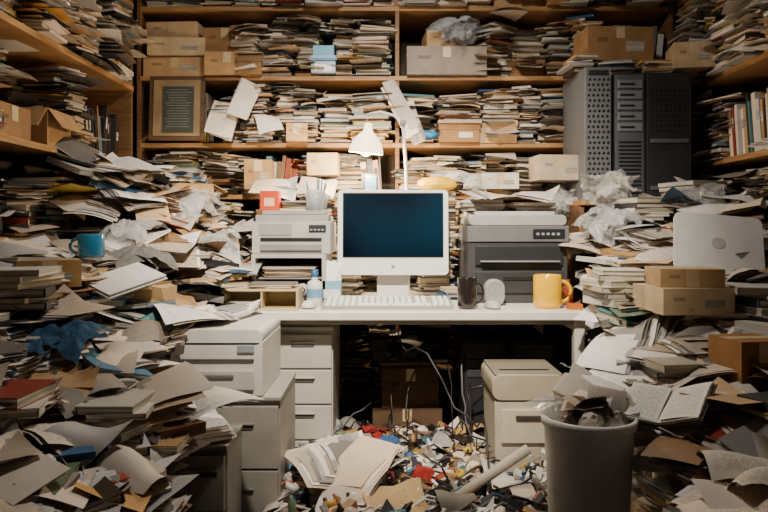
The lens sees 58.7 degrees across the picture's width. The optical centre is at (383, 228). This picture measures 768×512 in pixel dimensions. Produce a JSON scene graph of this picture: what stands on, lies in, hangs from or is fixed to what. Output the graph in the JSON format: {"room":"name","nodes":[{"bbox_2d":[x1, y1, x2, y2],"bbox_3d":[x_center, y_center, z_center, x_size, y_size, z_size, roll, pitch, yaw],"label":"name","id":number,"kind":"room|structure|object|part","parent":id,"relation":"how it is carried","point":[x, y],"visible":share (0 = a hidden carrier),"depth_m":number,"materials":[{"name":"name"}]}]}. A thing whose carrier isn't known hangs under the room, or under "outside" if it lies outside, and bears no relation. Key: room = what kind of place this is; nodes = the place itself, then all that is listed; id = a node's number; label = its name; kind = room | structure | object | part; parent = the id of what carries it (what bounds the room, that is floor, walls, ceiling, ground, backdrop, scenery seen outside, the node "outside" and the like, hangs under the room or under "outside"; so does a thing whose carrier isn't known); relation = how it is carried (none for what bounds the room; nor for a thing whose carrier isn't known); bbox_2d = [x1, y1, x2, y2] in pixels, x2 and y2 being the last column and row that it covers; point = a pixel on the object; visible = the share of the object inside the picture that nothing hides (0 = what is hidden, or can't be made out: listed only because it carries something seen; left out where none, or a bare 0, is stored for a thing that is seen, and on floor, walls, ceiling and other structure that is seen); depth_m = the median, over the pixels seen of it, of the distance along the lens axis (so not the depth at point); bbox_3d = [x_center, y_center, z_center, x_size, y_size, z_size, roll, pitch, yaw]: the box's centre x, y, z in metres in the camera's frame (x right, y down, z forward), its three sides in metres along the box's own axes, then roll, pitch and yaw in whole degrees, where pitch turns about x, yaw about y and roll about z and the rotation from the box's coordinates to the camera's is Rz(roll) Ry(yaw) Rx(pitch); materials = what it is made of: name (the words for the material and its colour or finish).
{"room":"cluttered office","nodes":[
{"label":"cluttered office","id":0,"kind":"room"},
{"bbox_2d":[0,75,59,179],"bbox_3d":[-1.910,-0.375,1.610,0.100,2.950,5.620,0,0,0],"label":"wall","id":1,"kind":"structure","parent":0,"point":[7,169],"depth_m":3.44,"materials":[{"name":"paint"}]},
{"bbox_2d":[133,0,596,357],"bbox_3d":[0.120,-0.375,4.470,4.160,2.950,0.100,0,0,0],"label":"wall","id":2,"kind":"structure","parent":0,"point":[405,39],"depth_m":4.42,"materials":[{"name":"paint"}]},
{"bbox_2d":[349,110,423,296],"bbox_3d":[0.015,-0.136,3.578,0.400,0.971,0.215,0,0,0],"label":"desk lamp","id":3,"kind":"object","parent":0,"point":[366,143],"depth_m":3.53,"materials":[{"name":"white metal"}]},
{"bbox_2d":[340,402,451,425],"bbox_3d":[0.120,1.150,1.660,4.160,0.100,5.720,0,0,0],"label":"floor","id":4,"kind":"structure","parent":0,"point":[352,407],"depth_m":4.14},
{"bbox_2d":[0,0,154,241],"bbox_3d":[-1.602,-0.300,2.579,0.538,2.800,2.760,0,0,0],"label":"bookcase","id":5,"kind":"object","parent":4,"relation":"on","point":[119,97],"depth_m":3.21,"materials":[{"name":"brown wood"}]},
{"bbox_2d":[0,100,30,140],"bbox_3d":[-1.599,-0.427,2.720,0.261,0.134,0.240,0,0,0],"label":"cardboard box","id":6,"kind":"object","parent":5,"relation":"on","point":[18,119],"visible":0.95,"depth_m":2.73,"materials":[{"name":"cardboard"}]},
{"bbox_2d":[7,91,83,146],"bbox_3d":[-1.576,-0.477,3.064,0.379,0.234,0.413,0,0,0],"label":"cardboard box","id":7,"kind":"object","parent":5,"relation":"on","point":[49,126],"visible":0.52,"depth_m":2.98,"materials":[{"name":"cardboard"}]},
{"bbox_3d":[-1.584,-0.646,2.586,0.575,2.054,2.775,0,0,0],"label":"stacks of paper on the shelf","id":8,"kind":"part","parent":5,"relation":"part of","materials":[{"name":"beige paper"}]},
{"bbox_2d":[0,152,274,511],"bbox_3d":[-0.998,0.357,2.619,1.269,1.486,3.128,0,0,-6],"label":"pile","id":9,"kind":"object","parent":4,"relation":"on","point":[67,463],"visible":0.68,"depth_m":2.09,"materials":[{"name":"paper"}]},
{"bbox_2d":[0,379,59,437],"bbox_3d":[-0.925,0.478,1.700,0.214,0.164,0.231,0,0,0],"label":"book stack","id":10,"kind":"object","parent":9,"relation":"on","point":[28,398],"visible":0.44,"depth_m":1.66,"materials":[{"name":"paper"}]},
{"bbox_2d":[0,266,64,310],"bbox_3d":[-1.170,0.188,2.200,0.260,0.124,0.295,0,0,0],"label":"book stack","id":11,"kind":"object","parent":9,"relation":"on","point":[27,288],"visible":0.92,"depth_m":2.10,"materials":[{"name":"paper"}]},
{"bbox_2d":[16,258,81,286],"bbox_3d":[-1.180,0.153,2.399,0.200,0.094,0.181,0,0,-29],"label":"cardboard box","id":12,"kind":"object","parent":9,"relation":"on","point":[72,267],"visible":0.47,"depth_m":2.35,"materials":[{"name":"cardboard"}]},
{"bbox_2d":[72,384,93,389],"bbox_3d":[-0.900,0.459,1.900,0.185,0.106,0.168,0,0,-17],"label":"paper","id":13,"kind":"object","parent":9,"relation":"on","point":[89,386],"visible":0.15,"depth_m":1.85,"materials":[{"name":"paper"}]},
{"bbox_2d":[68,234,104,257],"bbox_3d":[-1.091,0.061,2.527,0.120,0.087,0.094,0,0,31],"label":"coffee mug","id":14,"kind":"object","parent":9,"relation":"on","point":[88,245],"visible":1,"depth_m":2.48,"materials":[{"name":"blue ceramic"}]},
{"bbox_2d":[74,388,154,456],"bbox_3d":[-0.723,0.548,1.850,0.232,0.185,0.237,0,0,0],"label":"book stack","id":15,"kind":"object","parent":9,"relation":"on","point":[107,411],"visible":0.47,"depth_m":1.77,"materials":[{"name":"paper"}]},
{"bbox_2d":[105,243,177,270],"bbox_3d":[-1.021,0.129,2.748,0.362,0.144,0.277,0,0,-21],"label":"paper","id":16,"kind":"object","parent":9,"relation":"on","point":[127,255],"visible":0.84,"depth_m":2.70,"materials":[{"name":"beige paper"}]},
{"bbox_2d":[126,284,176,308],"bbox_3d":[-0.930,0.259,2.650,0.187,0.108,0.165,0,0,17],"label":"cardboard box","id":17,"kind":"object","parent":9,"relation":"on","point":[162,292],"visible":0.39,"depth_m":2.58,"materials":[{"name":"cardboard"}]},
{"bbox_2d":[161,177,227,209],"bbox_3d":[-0.970,-0.183,3.435,0.335,0.171,0.272,0,0,-23],"label":"crumpled paper","id":18,"kind":"object","parent":9,"relation":"on","point":[202,193],"visible":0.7,"depth_m":3.37,"materials":[{"name":"paper"}]},
{"bbox_2d":[178,424,242,511],"bbox_3d":[-0.580,0.893,2.274,0.168,0.414,0.252,0,0,0],"label":"filing cabinet","id":19,"kind":"object","parent":4,"relation":"on","point":[217,487],"visible":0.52,"depth_m":2.16,"materials":[{"name":"metal"}]},
{"bbox_2d":[154,299,262,441],"bbox_3d":[-0.677,0.480,2.539,0.398,0.411,0.827,0,0,0],"label":"paper stack","id":20,"kind":"object","parent":19,"relation":"on","point":[218,428],"visible":0.82,"depth_m":2.45,"materials":[{"name":"white paper"}]},
{"bbox_2d":[215,372,295,511],"bbox_3d":[-0.515,0.848,2.629,0.298,0.504,0.442,0,0,0],"label":"filing cabinet","id":21,"kind":"object","parent":4,"relation":"on","point":[268,430],"visible":0.44,"depth_m":2.42,"materials":[{"name":"metal"}]},
{"bbox_2d":[170,314,279,395],"bbox_3d":[-0.595,0.474,2.620,0.330,0.239,0.440,0,0,0],"label":"printer","id":22,"kind":"object","parent":21,"relation":"on","point":[242,354],"visible":0.76,"depth_m":2.42,"materials":[{"name":"plastic"}]},
{"bbox_2d":[280,325,339,446],"bbox_3d":[-0.357,0.765,3.244,0.273,0.669,0.512,0,0,0],"label":"filing cabinet","id":23,"kind":"object","parent":4,"relation":"on","point":[312,352],"visible":0.43,"depth_m":3.00,"materials":[{"name":"metal"}]},
{"bbox_2d":[137,0,672,401],"bbox_3d":[0.120,-0.313,4.128,3.246,2.826,0.574,0,0,0],"label":"bookcase","id":24,"kind":"object","parent":4,"relation":"on","point":[406,19],"depth_m":3.99,"materials":[{"name":"brown wood"}]},
{"bbox_2d":[143,57,204,75],"bbox_3d":[-1.220,-0.947,4.099,0.360,0.114,0.261,0,0,0],"label":"cardboard box","id":25,"kind":"object","parent":24,"relation":"on","point":[152,66],"visible":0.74,"depth_m":3.97,"materials":[{"name":"cardboard"}]},
{"bbox_2d":[147,37,204,56],"bbox_3d":[-1.210,-1.060,4.079,0.330,0.104,0.261,0,0,-3],"label":"cardboard box","id":26,"kind":"object","parent":25,"relation":"on","point":[162,46],"visible":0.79,"depth_m":3.95,"materials":[{"name":"cardboard"}]},
{"bbox_2d":[146,21,203,37],"bbox_3d":[-1.230,-1.162,4.099,0.300,0.094,0.251,0,0,3],"label":"cardboard box","id":27,"kind":"object","parent":26,"relation":"on","point":[179,28],"visible":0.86,"depth_m":3.98,"materials":[{"name":"cardboard"}]},
{"bbox_2d":[148,76,205,140],"bbox_3d":[-1.200,-0.700,3.962,0.320,0.380,0.056,0,0,0],"label":"picture frame","id":28,"kind":"object","parent":24,"relation":"attached to","point":[176,103],"visible":1,"depth_m":3.95,"materials":[{"name":"brown wood"}]},
{"bbox_2d":[204,51,249,75],"bbox_3d":[-0.910,-0.957,4.060,0.270,0.134,0.260,0,0,0],"label":"cardboard box","id":29,"kind":"object","parent":24,"relation":"on","point":[216,63],"visible":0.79,"depth_m":3.93,"materials":[{"name":"cardboard"}]},
{"bbox_2d":[203,27,244,51],"bbox_3d":[-0.920,-1.099,4.080,0.259,0.144,0.250,0,0,0],"label":"cardboard box","id":30,"kind":"object","parent":29,"relation":"on","point":[216,38],"visible":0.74,"depth_m":3.96,"materials":[{"name":"cardboard"}]},
{"bbox_2d":[244,160,273,190],"bbox_3d":[-0.700,-0.302,3.839,0.150,0.164,0.141,0,0,-3],"label":"cardboard box","id":31,"kind":"object","parent":24,"relation":"on","point":[254,170],"visible":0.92,"depth_m":3.77,"materials":[{"name":"cardboard"}]},
{"bbox_2d":[286,123,307,142],"bbox_3d":[-0.500,-0.552,3.929,0.120,0.104,0.101,0,0,-6],"label":"cardboard box","id":32,"kind":"object","parent":24,"relation":"on","point":[293,135],"visible":1,"depth_m":3.88,"materials":[{"name":"cardboard"}]},
{"bbox_2d":[307,153,339,176],"bbox_3d":[-0.340,-0.362,3.859,0.170,0.124,0.141,0,0,3],"label":"cardboard box","id":33,"kind":"object","parent":24,"relation":"on","point":[318,164],"visible":1,"depth_m":3.79,"materials":[{"name":"cardboard"}]},
{"bbox_2d":[309,45,337,75],"bbox_3d":[-0.350,-0.980,3.990,0.160,0.160,0.140,0,0,0],"label":"tub","id":34,"kind":"object","parent":24,"relation":"on","point":[323,55],"visible":0.88,"depth_m":3.93,"materials":[{"name":"plastic"}]},
{"bbox_2d":[0,1,767,161],"bbox_3d":[0.144,-0.623,3.103,3.376,1.328,1.958,0,0,0],"label":"loose papers","id":35,"kind":"object","parent":24,"relation":"on","point":[222,124],"visible":0.92,"depth_m":3.86,"materials":[{"name":"white paper"}]},
{"bbox_3d":[0.120,-0.345,4.110,3.248,2.652,0.573,0,0,0],"label":"stacks of paper on the shelf","id":36,"kind":"part","parent":24,"relation":"part of","materials":[{"name":"beige paper"}]},
{"bbox_2d":[424,130,439,139],"bbox_3d":[0.239,-0.539,3.920,0.162,0.057,0.080,0,0,0],"label":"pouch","id":37,"kind":"object","parent":24,"relation":"on","point":[429,134],"visible":0.63,"depth_m":3.89,"materials":[{"name":"plastic"}]},
{"bbox_2d":[405,46,486,75],"bbox_3d":[0.360,-0.972,4.050,0.465,0.164,0.249,0,0,0],"label":"cardboard box","id":38,"kind":"object","parent":24,"relation":"on","point":[419,60],"visible":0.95,"depth_m":3.93,"materials":[{"name":"cardboard"}]},
{"bbox_2d":[422,30,466,45],"bbox_3d":[0.360,-1.109,4.089,0.240,0.104,0.201,0,0,-6],"label":"cardboard box","id":39,"kind":"object","parent":38,"relation":"on","point":[431,37],"visible":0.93,"depth_m":3.99,"materials":[{"name":"cardboard"}]},
{"bbox_2d":[263,416,547,511],"bbox_3d":[0.170,0.946,2.591,1.333,0.324,1.665,0,0,0],"label":"paper litter","id":40,"kind":"object","parent":4,"relation":"on","point":[355,462],"visible":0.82,"depth_m":2.44,"materials":[{"name":"paper"}]},
{"bbox_2d":[359,425,388,438],"bbox_3d":[-0.048,0.904,3.049,0.122,0.054,0.153,0,0,32],"label":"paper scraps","id":41,"kind":"object","parent":40,"relation":"on","point":[367,429],"visible":0.78,"depth_m":3.02,"materials":[{"name":"red paper"}]},
{"bbox_2d":[274,420,546,511],"bbox_3d":[0.157,0.921,2.664,1.183,0.200,1.390,0,0,0],"label":"scattered junk","id":42,"kind":"object","parent":40,"relation":"on","point":[505,499],"visible":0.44,"depth_m":2.45,"materials":[{"name":"plastic"}]},
{"bbox_2d":[379,435,400,444],"bbox_3d":[0.027,0.887,2.855,0.121,0.031,0.087,0,0,24],"label":"cloth","id":43,"kind":"object","parent":42,"relation":"on","point":[389,438],"visible":0.85,"depth_m":2.85,"materials":[{"name":"blue fabric"}]},
{"bbox_2d":[411,464,435,482],"bbox_3d":[0.142,0.877,2.451,0.093,0.047,0.087,0,0,0],"label":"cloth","id":44,"kind":"object","parent":40,"relation":"on","point":[423,472],"visible":0.99,"depth_m":2.43,"materials":[{"name":"red fabric"}]},
{"bbox_2d":[335,325,526,496],"bbox_3d":[0.290,0.706,2.975,0.988,0.575,1.358,0,0,0],"label":"cable tangle","id":45,"kind":"object","parent":40,"relation":"on","point":[469,428],"visible":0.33,"depth_m":3.00,"materials":[{"name":"plastic"}]},
{"bbox_2d":[454,444,530,493],"bbox_3d":[0.380,0.850,2.380,0.276,0.186,0.036,0,0,-8],"label":"cardboard tube","id":46,"kind":"object","parent":40,"relation":"on","point":[524,451],"visible":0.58,"depth_m":2.37,"materials":[{"name":"beige cardboard"}]},
{"bbox_2d":[373,396,441,432],"bbox_3d":[0.120,0.988,3.459,0.340,0.224,0.241,0,0,3],"label":"cardboard box","id":47,"kind":"object","parent":4,"relation":"on","point":[425,416],"visible":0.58,"depth_m":3.34,"materials":[{"name":"cardboard"}]},
{"bbox_2d":[378,359,438,407],"bbox_3d":[0.120,0.780,3.459,0.280,0.194,0.221,0,0,-6],"label":"cardboard box","id":48,"kind":"object","parent":47,"relation":"on","point":[424,387],"visible":0.9,"depth_m":3.35,"materials":[{"name":"cardboard"}]},
{"bbox_2d":[252,292,584,367],"bbox_3d":[0.135,0.725,3.330,1.502,0.750,0.900,0,0,0],"label":"desk","id":49,"kind":"object","parent":4,"relation":"on","point":[509,313],"visible":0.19,"depth_m":2.92,"materials":[{"name":"plastic"}]},
{"bbox_2d":[221,281,302,309],"bbox_3d":[-0.535,0.293,3.023,0.330,0.111,0.193,0,0,0],"label":"tray","id":50,"kind":"object","parent":49,"relation":"on","point":[274,295],"visible":0.85,"depth_m":3.02,"materials":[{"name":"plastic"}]},
{"bbox_2d":[251,253,331,300],"bbox_3d":[-0.443,0.233,3.355,0.345,0.231,0.390,0,0,0],"label":"paper tray","id":51,"kind":"object","parent":49,"relation":"on","point":[285,267],"visible":0.52,"depth_m":3.21,"materials":[{"name":"plastic"}]},
{"bbox_2d":[252,211,335,253],"bbox_3d":[-0.432,0.013,3.357,0.365,0.203,0.385,0,0,0],"label":"printer","id":52,"kind":"object","parent":51,"relation":"on","point":[273,232],"visible":1,"depth_m":3.18,"materials":[{"name":"plastic"}]},
{"bbox_2d":[260,191,280,210],"bbox_3d":[-0.555,-0.138,3.339,0.090,0.095,0.082,0,0,0],"label":"box","id":53,"kind":"object","parent":52,"relation":"on","point":[269,200],"visible":0.97,"depth_m":3.30,"materials":[{"name":"plastic"}]},
{"bbox_2d":[306,178,326,208],"bbox_3d":[-0.325,-0.167,3.300,0.110,0.154,0.110,0,0,0],"label":"pens","id":54,"kind":"object","parent":52,"relation":"on","point":[318,200],"visible":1,"depth_m":3.27,"materials":[{"name":"plastic"}]},
{"bbox_2d":[300,283,306,301],"bbox_3d":[-0.375,0.300,3.145,0.060,0.099,0.060,0,0,0],"label":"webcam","id":55,"kind":"object","parent":49,"relation":"on","point":[303,284],"visible":0.34,"depth_m":3.13,"materials":[{"name":"plastic"}]},
{"bbox_2d":[301,299,316,307],"bbox_3d":[-0.331,0.328,3.020,0.066,0.032,0.108,0,0,0],"label":"computer mouse","id":56,"kind":"object","parent":49,"relation":"on","point":[310,303],"visible":1,"depth_m":2.98,"materials":[{"name":"plastic"}]},
{"bbox_2d":[307,269,322,306],"bbox_3d":[-0.315,0.266,3.100,0.074,0.166,0.074,0,0,0],"label":"bottle","id":57,"kind":"object","parent":49,"relation":"on","point":[314,286],"visible":0.85,"depth_m":3.07,"materials":[{"name":"plastic"}]},
{"bbox_2d":[321,260,342,300],"bbox_3d":[-0.243,0.248,3.204,0.108,0.204,0.093,0,0,0],"label":"tissue box","id":58,"kind":"object","parent":49,"relation":"on","point":[333,283],"visible":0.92,"depth_m":3.18,"materials":[{"name":"paper"}]},
{"bbox_2d":[363,174,377,189],"bbox_3d":[-0.070,-0.230,3.628,0.080,0.120,0.063,0,0,0],"label":"digital clock","id":59,"kind":"object","parent":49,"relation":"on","point":[370,181],"visible":0.59,"depth_m":3.60,"materials":[{"name":"plastic"}]},
{"bbox_2d":[321,296,453,309],"bbox_3d":[0.015,0.329,3.060,0.575,0.042,0.200,0,0,0],"label":"keyboard","id":60,"kind":"object","parent":49,"relation":"on","point":[330,302],"visible":1,"depth_m":2.99,"materials":[{"name":"plastic"}]},
{"bbox_2d":[338,190,447,296],"bbox_3d":[0.045,0.078,3.402,0.548,0.545,0.224,0,0,0],"label":"computer monitor","id":61,"kind":"object","parent":49,"relation":"on","point":[390,235],"visible":0.85,"depth_m":3.38,"materials":[{"name":"plastic"}]},
{"bbox_2d":[417,177,456,190],"bbox_3d":[0.280,-0.234,3.601,0.213,0.083,0.128,0,0,0],"label":"pouch","id":62,"kind":"object","parent":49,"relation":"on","point":[428,183],"visible":0.89,"depth_m":3.56,"materials":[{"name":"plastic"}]},
{"bbox_2d":[457,277,483,309],"bbox_3d":[0.376,0.281,3.005,0.107,0.137,0.084,0,0,-26],"label":"coffee mug","id":63,"kind":"object","parent":49,"relation":"on","point":[466,286],"visible":1,"depth_m":2.97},
{"bbox_2d":[484,300,500,308],"bbox_3d":[0.476,0.328,3.000,0.069,0.032,0.106,0,0,0],"label":"computer mouse","id":64,"kind":"object","parent":49,"relation":"on","point":[492,304],"visible":1,"depth_m":2.96,"materials":[{"name":"plastic"}]},
{"bbox_2d":[484,279,504,304],"bbox_3d":[0.505,0.289,3.130,0.090,0.120,0.060,0,0,0],"label":"speaker","id":65,"kind":"object","parent":49,"relation":"on","point":[494,289],"visible":0.84,"depth_m":3.10},
{"bbox_2d":[458,211,568,302],"bbox_3d":[0.632,0.132,3.420,0.475,0.434,0.500,0,0,0],"label":"printer","id":66,"kind":"object","parent":49,"relation":"on","point":[509,247],"visible":0.89,"depth_m":3.21,"materials":[{"name":"plastic"}]},
{"bbox_2d":[533,274,572,308],"bbox_3d":[0.740,0.276,3.021,0.159,0.147,0.124,0,0,31],"label":"coffee mug","id":67,"kind":"object","parent":49,"relation":"on","point":[547,288],"visible":1,"depth_m":2.98,"materials":[{"name":"yellow ceramic"}]},
{"bbox_2d":[562,279,572,304],"bbox_3d":[0.845,0.290,3.140,0.050,0.118,0.050,0,0,0],"label":"bottle","id":68,"kind":"object","parent":49,"relation":"on","point":[565,291],"visible":0.55,"depth_m":3.12,"materials":[{"name":"orange plastic"}]},
{"bbox_2d":[566,303,582,309],"bbox_3d":[0.830,0.337,2.975,0.060,0.024,0.050,0,0,0],"label":"sticky notes","id":69,"kind":"object","parent":49,"relation":"on","point":[570,306],"visible":1,"depth_m":2.95,"materials":[{"name":"paper"}]},
{"bbox_3d":[0.467,-0.251,3.819,0.272,0.161,0.284,0,0,0],"label":"plastic bag","id":70,"kind":"object","parent":49,"relation":"on","visible":0},
{"bbox_2d":[480,173,518,189],"bbox_3d":[0.640,-0.265,3.799,0.200,0.089,0.141,0,0,3],"label":"cardboard box","id":71,"kind":"object","parent":70,"relation":"on","point":[488,181],"visible":1,"depth_m":3.73,"materials":[{"name":"cardboard"}]},
{"bbox_2d":[452,328,505,448],"bbox_3d":[0.460,0.810,3.362,0.200,0.580,0.476,0,0,0],"label":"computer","id":72,"kind":"object","parent":4,"relation":"on","point":[487,345],"visible":0.59,"depth_m":3.13,"materials":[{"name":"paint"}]},
{"bbox_2d":[481,359,562,471],"bbox_3d":[0.562,0.831,2.795,0.285,0.538,0.321,0,0,0],"label":"filing cabinet","id":73,"kind":"object","parent":4,"relation":"on","point":[516,391],"visible":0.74,"depth_m":2.65,"materials":[{"name":"plastic"}]},
{"bbox_2d":[541,384,637,511],"bbox_3d":[0.604,0.785,2.024,0.275,0.627,0.283,0,0,-22],"label":"waste bin","id":74,"kind":"object","parent":4,"relation":"on","point":[589,436],"visible":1,"depth_m":1.93,"materials":[{"name":"plastic"}]},
{"bbox_2d":[548,177,767,511],"bbox_3d":[1.172,0.419,2.365,1.324,1.361,2.778,0,0,0],"label":"pile","id":75,"kind":"object","parent":4,"relation":"on","point":[682,468],"visible":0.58,"depth_m":2.29,"materials":[{"name":"paper"}]},
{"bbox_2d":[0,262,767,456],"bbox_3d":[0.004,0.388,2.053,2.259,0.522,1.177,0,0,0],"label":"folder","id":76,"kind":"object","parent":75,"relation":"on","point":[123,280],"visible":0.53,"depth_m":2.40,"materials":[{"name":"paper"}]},
{"bbox_2d":[79,315,152,380],"bbox_3d":[-0.974,0.359,2.138,0.508,0.230,0.330,0,0,29],"label":"folder","id":77,"kind":"object","parent":76,"relation":"on","point":[89,358],"visible":0.08,"depth_m":2.04,"materials":[{"name":"paper"}]},
{"bbox_2d":[11,319,115,364],"bbox_3d":[-0.993,0.340,2.074,0.300,0.124,0.303,0,0,0],"label":"cloth","id":78,"kind":"object","parent":77,"relation":"on","point":[72,335],"visible":0.87,"depth_m":2.02,"materials":[{"name":"blue fabric"}]},
{"bbox_2d":[579,267,644,307],"bbox_3d":[0.915,0.229,2.720,0.238,0.142,0.246,0,0,0],"label":"book stack","id":79,"kind":"object","parent":75,"relation":"on","point":[607,285],"visible":0.84,"depth_m":2.63,"materials":[{"name":"paper"}]},
{"bbox_2d":[606,197,674,220],"bbox_3d":[1.243,-0.094,3.300,0.282,0.108,0.303,0,0,0],"label":"book stack","id":80,"kind":"object","parent":75,"relation":"on","point":[644,208],"visible":0.95,"depth_m":3.19,"materials":[{"name":"paper"}]},
{"bbox_2d":[624,382,717,427],"bbox_3d":[0.827,0.504,2.003,0.260,0.126,0.176,0,0,43],"label":"open book","id":81,"kind":"object","parent":75,"relation":"on","point":[663,407],"visible":0.94,"depth_m":1.98,"materials":[{"name":"paper"}]},
{"bbox_2d":[639,357,712,384],"bbox_3d":[0.962,0.488,2.220,0.263,0.124,0.193,0,0,0],"label":"book stack","id":82,"kind":"object","parent":75,"relation":"on","point":[669,369],"visible":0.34,"depth_m":2.16,"materials":[{"name":"paper"}]},
{"bbox_2d":[633,283,734,314],"bbox_3d":[1.090,0.253,2.499,0.260,0.094,0.241,0,0,-5],"label":"cardboard box","id":83,"kind":"object","parent":75,"relation":"on","point":[656,299],"visible":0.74,"depth_m":2.38,"materials":[{"name":"cardboard"}]},
{"bbox_2d":[645,266,724,286],"bbox_3d":[1.100,0.173,2.509,0.220,0.064,0.201,0,0,6],"label":"cardboard box","id":84,"kind":"object","parent":83,"relation":"on","point":[661,276],"visible":1,"depth_m":2.42,"materials":[{"name":"cardboard"}]},
{"bbox_2d":[658,180,728,202],"bbox_3d":[1.510,-0.165,3.360,0.265,0.130,0.289,0,0,-6],"label":"book stack","id":85,"kind":"object","parent":75,"relation":"on","point":[704,186],"visible":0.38,"depth_m":3.25,"materials":[{"name":"paper"}]},
{"bbox_2d":[673,212,764,276],"bbox_3d":[1.327,0.106,2.731,0.358,0.356,0.228,0,0,14],"label":"laptop","id":86,"kind":"object","parent":75,"relation":"on","point":[699,239],"visible":0.71,"depth_m":2.72,"materials":[{"name":"plastic"}]},
{"bbox_2d":[708,333,767,386],"bbox_3d":[1.130,0.403,2.119,0.160,0.134,0.161,0,0,-9],"label":"cardboard box","id":87,"kind":"object","parent":75,"relation":"on","point":[739,352],"visible":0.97,"depth_m":2.05,"materials":[{"name":"cardboard"}]},
{"bbox_2d":[725,282,767,320],"bbox_3d":[1.364,0.261,2.450,0.292,0.119,0.303,0,0,0],"label":"book stack","id":88,"kind":"object","parent":75,"relation":"on","point":[750,297],"visible":0.69,"depth_m":2.37,"materials":[{"name":"paper"}]},
{"bbox_2d":[731,320,767,335],"bbox_3d":[1.309,0.377,2.251,0.239,0.126,0.265,0,0,-13],"label":"book stack","id":89,"kind":"object","parent":75,"relation":"on","point":[760,327],"visible":0.32,"depth_m":2.27,"materials":[{"name":"paper"}]},
{"bbox_2d":[733,391,767,419],"bbox_3d":[1.123,0.523,1.850,0.266,0.114,0.264,0,0,0],"label":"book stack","id":90,"kind":"object","parent":75,"relation":"on","point":[760,409],"visible":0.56,"depth_m":1.88,"materials":[{"name":"paper"}]},
{"bbox_3d":[0.992,-0.117,3.712,0.251,0.243,0.254,0,0,0],"label":"plastic bag","id":91,"kind":"object","parent":75,"relation":"on","visible":0},
{"bbox_2d":[529,154,577,181],"bbox_3d":[0.930,-0.327,3.699,0.240,0.134,0.181,0,0,-6],"label":"cardboard box","id":92,"kind":"object","parent":91,"relation":"on","point":[542,168],"visible":0.93,"depth_m":3.61,"materials":[{"name":"cardboard"}]},
{"bbox_2d":[556,0,767,373],"bbox_3d":[1.562,-0.300,2.866,1.124,2.800,3.178,0,0,0],"label":"bookcase","id":93,"kind":"object","parent":4,"relation":"on","point":[751,75],"depth_m":3.48,"materials":[{"name":"brown wood"}]},
{"bbox_2d":[563,67,610,201],"bbox_3d":[1.097,-0.490,3.712,0.135,0.680,0.436,0,0,0],"label":"computer","id":94,"kind":"object","parent":93,"relation":"on","point":[587,95],"visible":0.99,"depth_m":3.50,"materials":[{"name":"metal"}]},
{"bbox_2d":[611,73,690,198],"bbox_3d":[1.377,-0.475,3.704,0.395,0.650,0.452,0,0,0],"label":"computer","id":95,"kind":"object","parent":93,"relation":"on","point":[651,112],"visible":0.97,"depth_m":3.48,"materials":[{"name":"metal"}]},
{"bbox_2d":[556,53,675,78],"bbox_3d":[1.266,-0.863,3.681,0.605,0.123,0.300,0,0,0],"label":"paper stack","id":96,"kind":"object","parent":95,"relation":"on","point":[577,62],"visible":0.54,"depth_m":3.59,"materials":[{"name":"paper"}]},
{"bbox_2d":[573,26,652,66],"bbox_3d":[1.270,-1.002,3.799,0.360,0.184,0.241,0,0,-3],"label":"cardboard box","id":97,"kind":"object","parent":96,"relation":"on","point":[609,42],"visible":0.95,"depth_m":3.68,"materials":[{"name":"cardboard"}]},
{"bbox_2d":[665,41,715,75],"bbox_3d":[1.620,-0.900,3.619,0.200,0.134,0.221,0,0,11],"label":"cardboard box","id":98,"kind":"object","parent":93,"relation":"on","point":[686,57],"visible":0.88,"depth_m":3.52,"materials":[{"name":"cardboard"}]},
{"bbox_3d":[1.847,-0.680,2.860,0.571,1.961,3.193,0,0,0],"label":"stacks of paper on the shelf","id":99,"kind":"part","parent":93,"relation":"part of","materials":[{"name":"beige paper"}]},
{"bbox_2d":[248,176,559,299],"bbox_3d":[0.092,0.030,3.527,1.595,0.638,0.571,0,0,0],"label":"stacks","id":100,"kind":"object","parent":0,"point":[430,285],"depth_m":3.58,"materials":[{"name":"beige paper"}]},
{"bbox_2d":[742,88,766,176],"bbox_3d":[2.150,-0.375,1.610,0.100,2.950,5.620,0,0,0],"label":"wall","id":101,"kind":"structure","parent":0,"point":[765,89],"depth_m":3.81,"materials":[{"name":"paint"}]}
]}

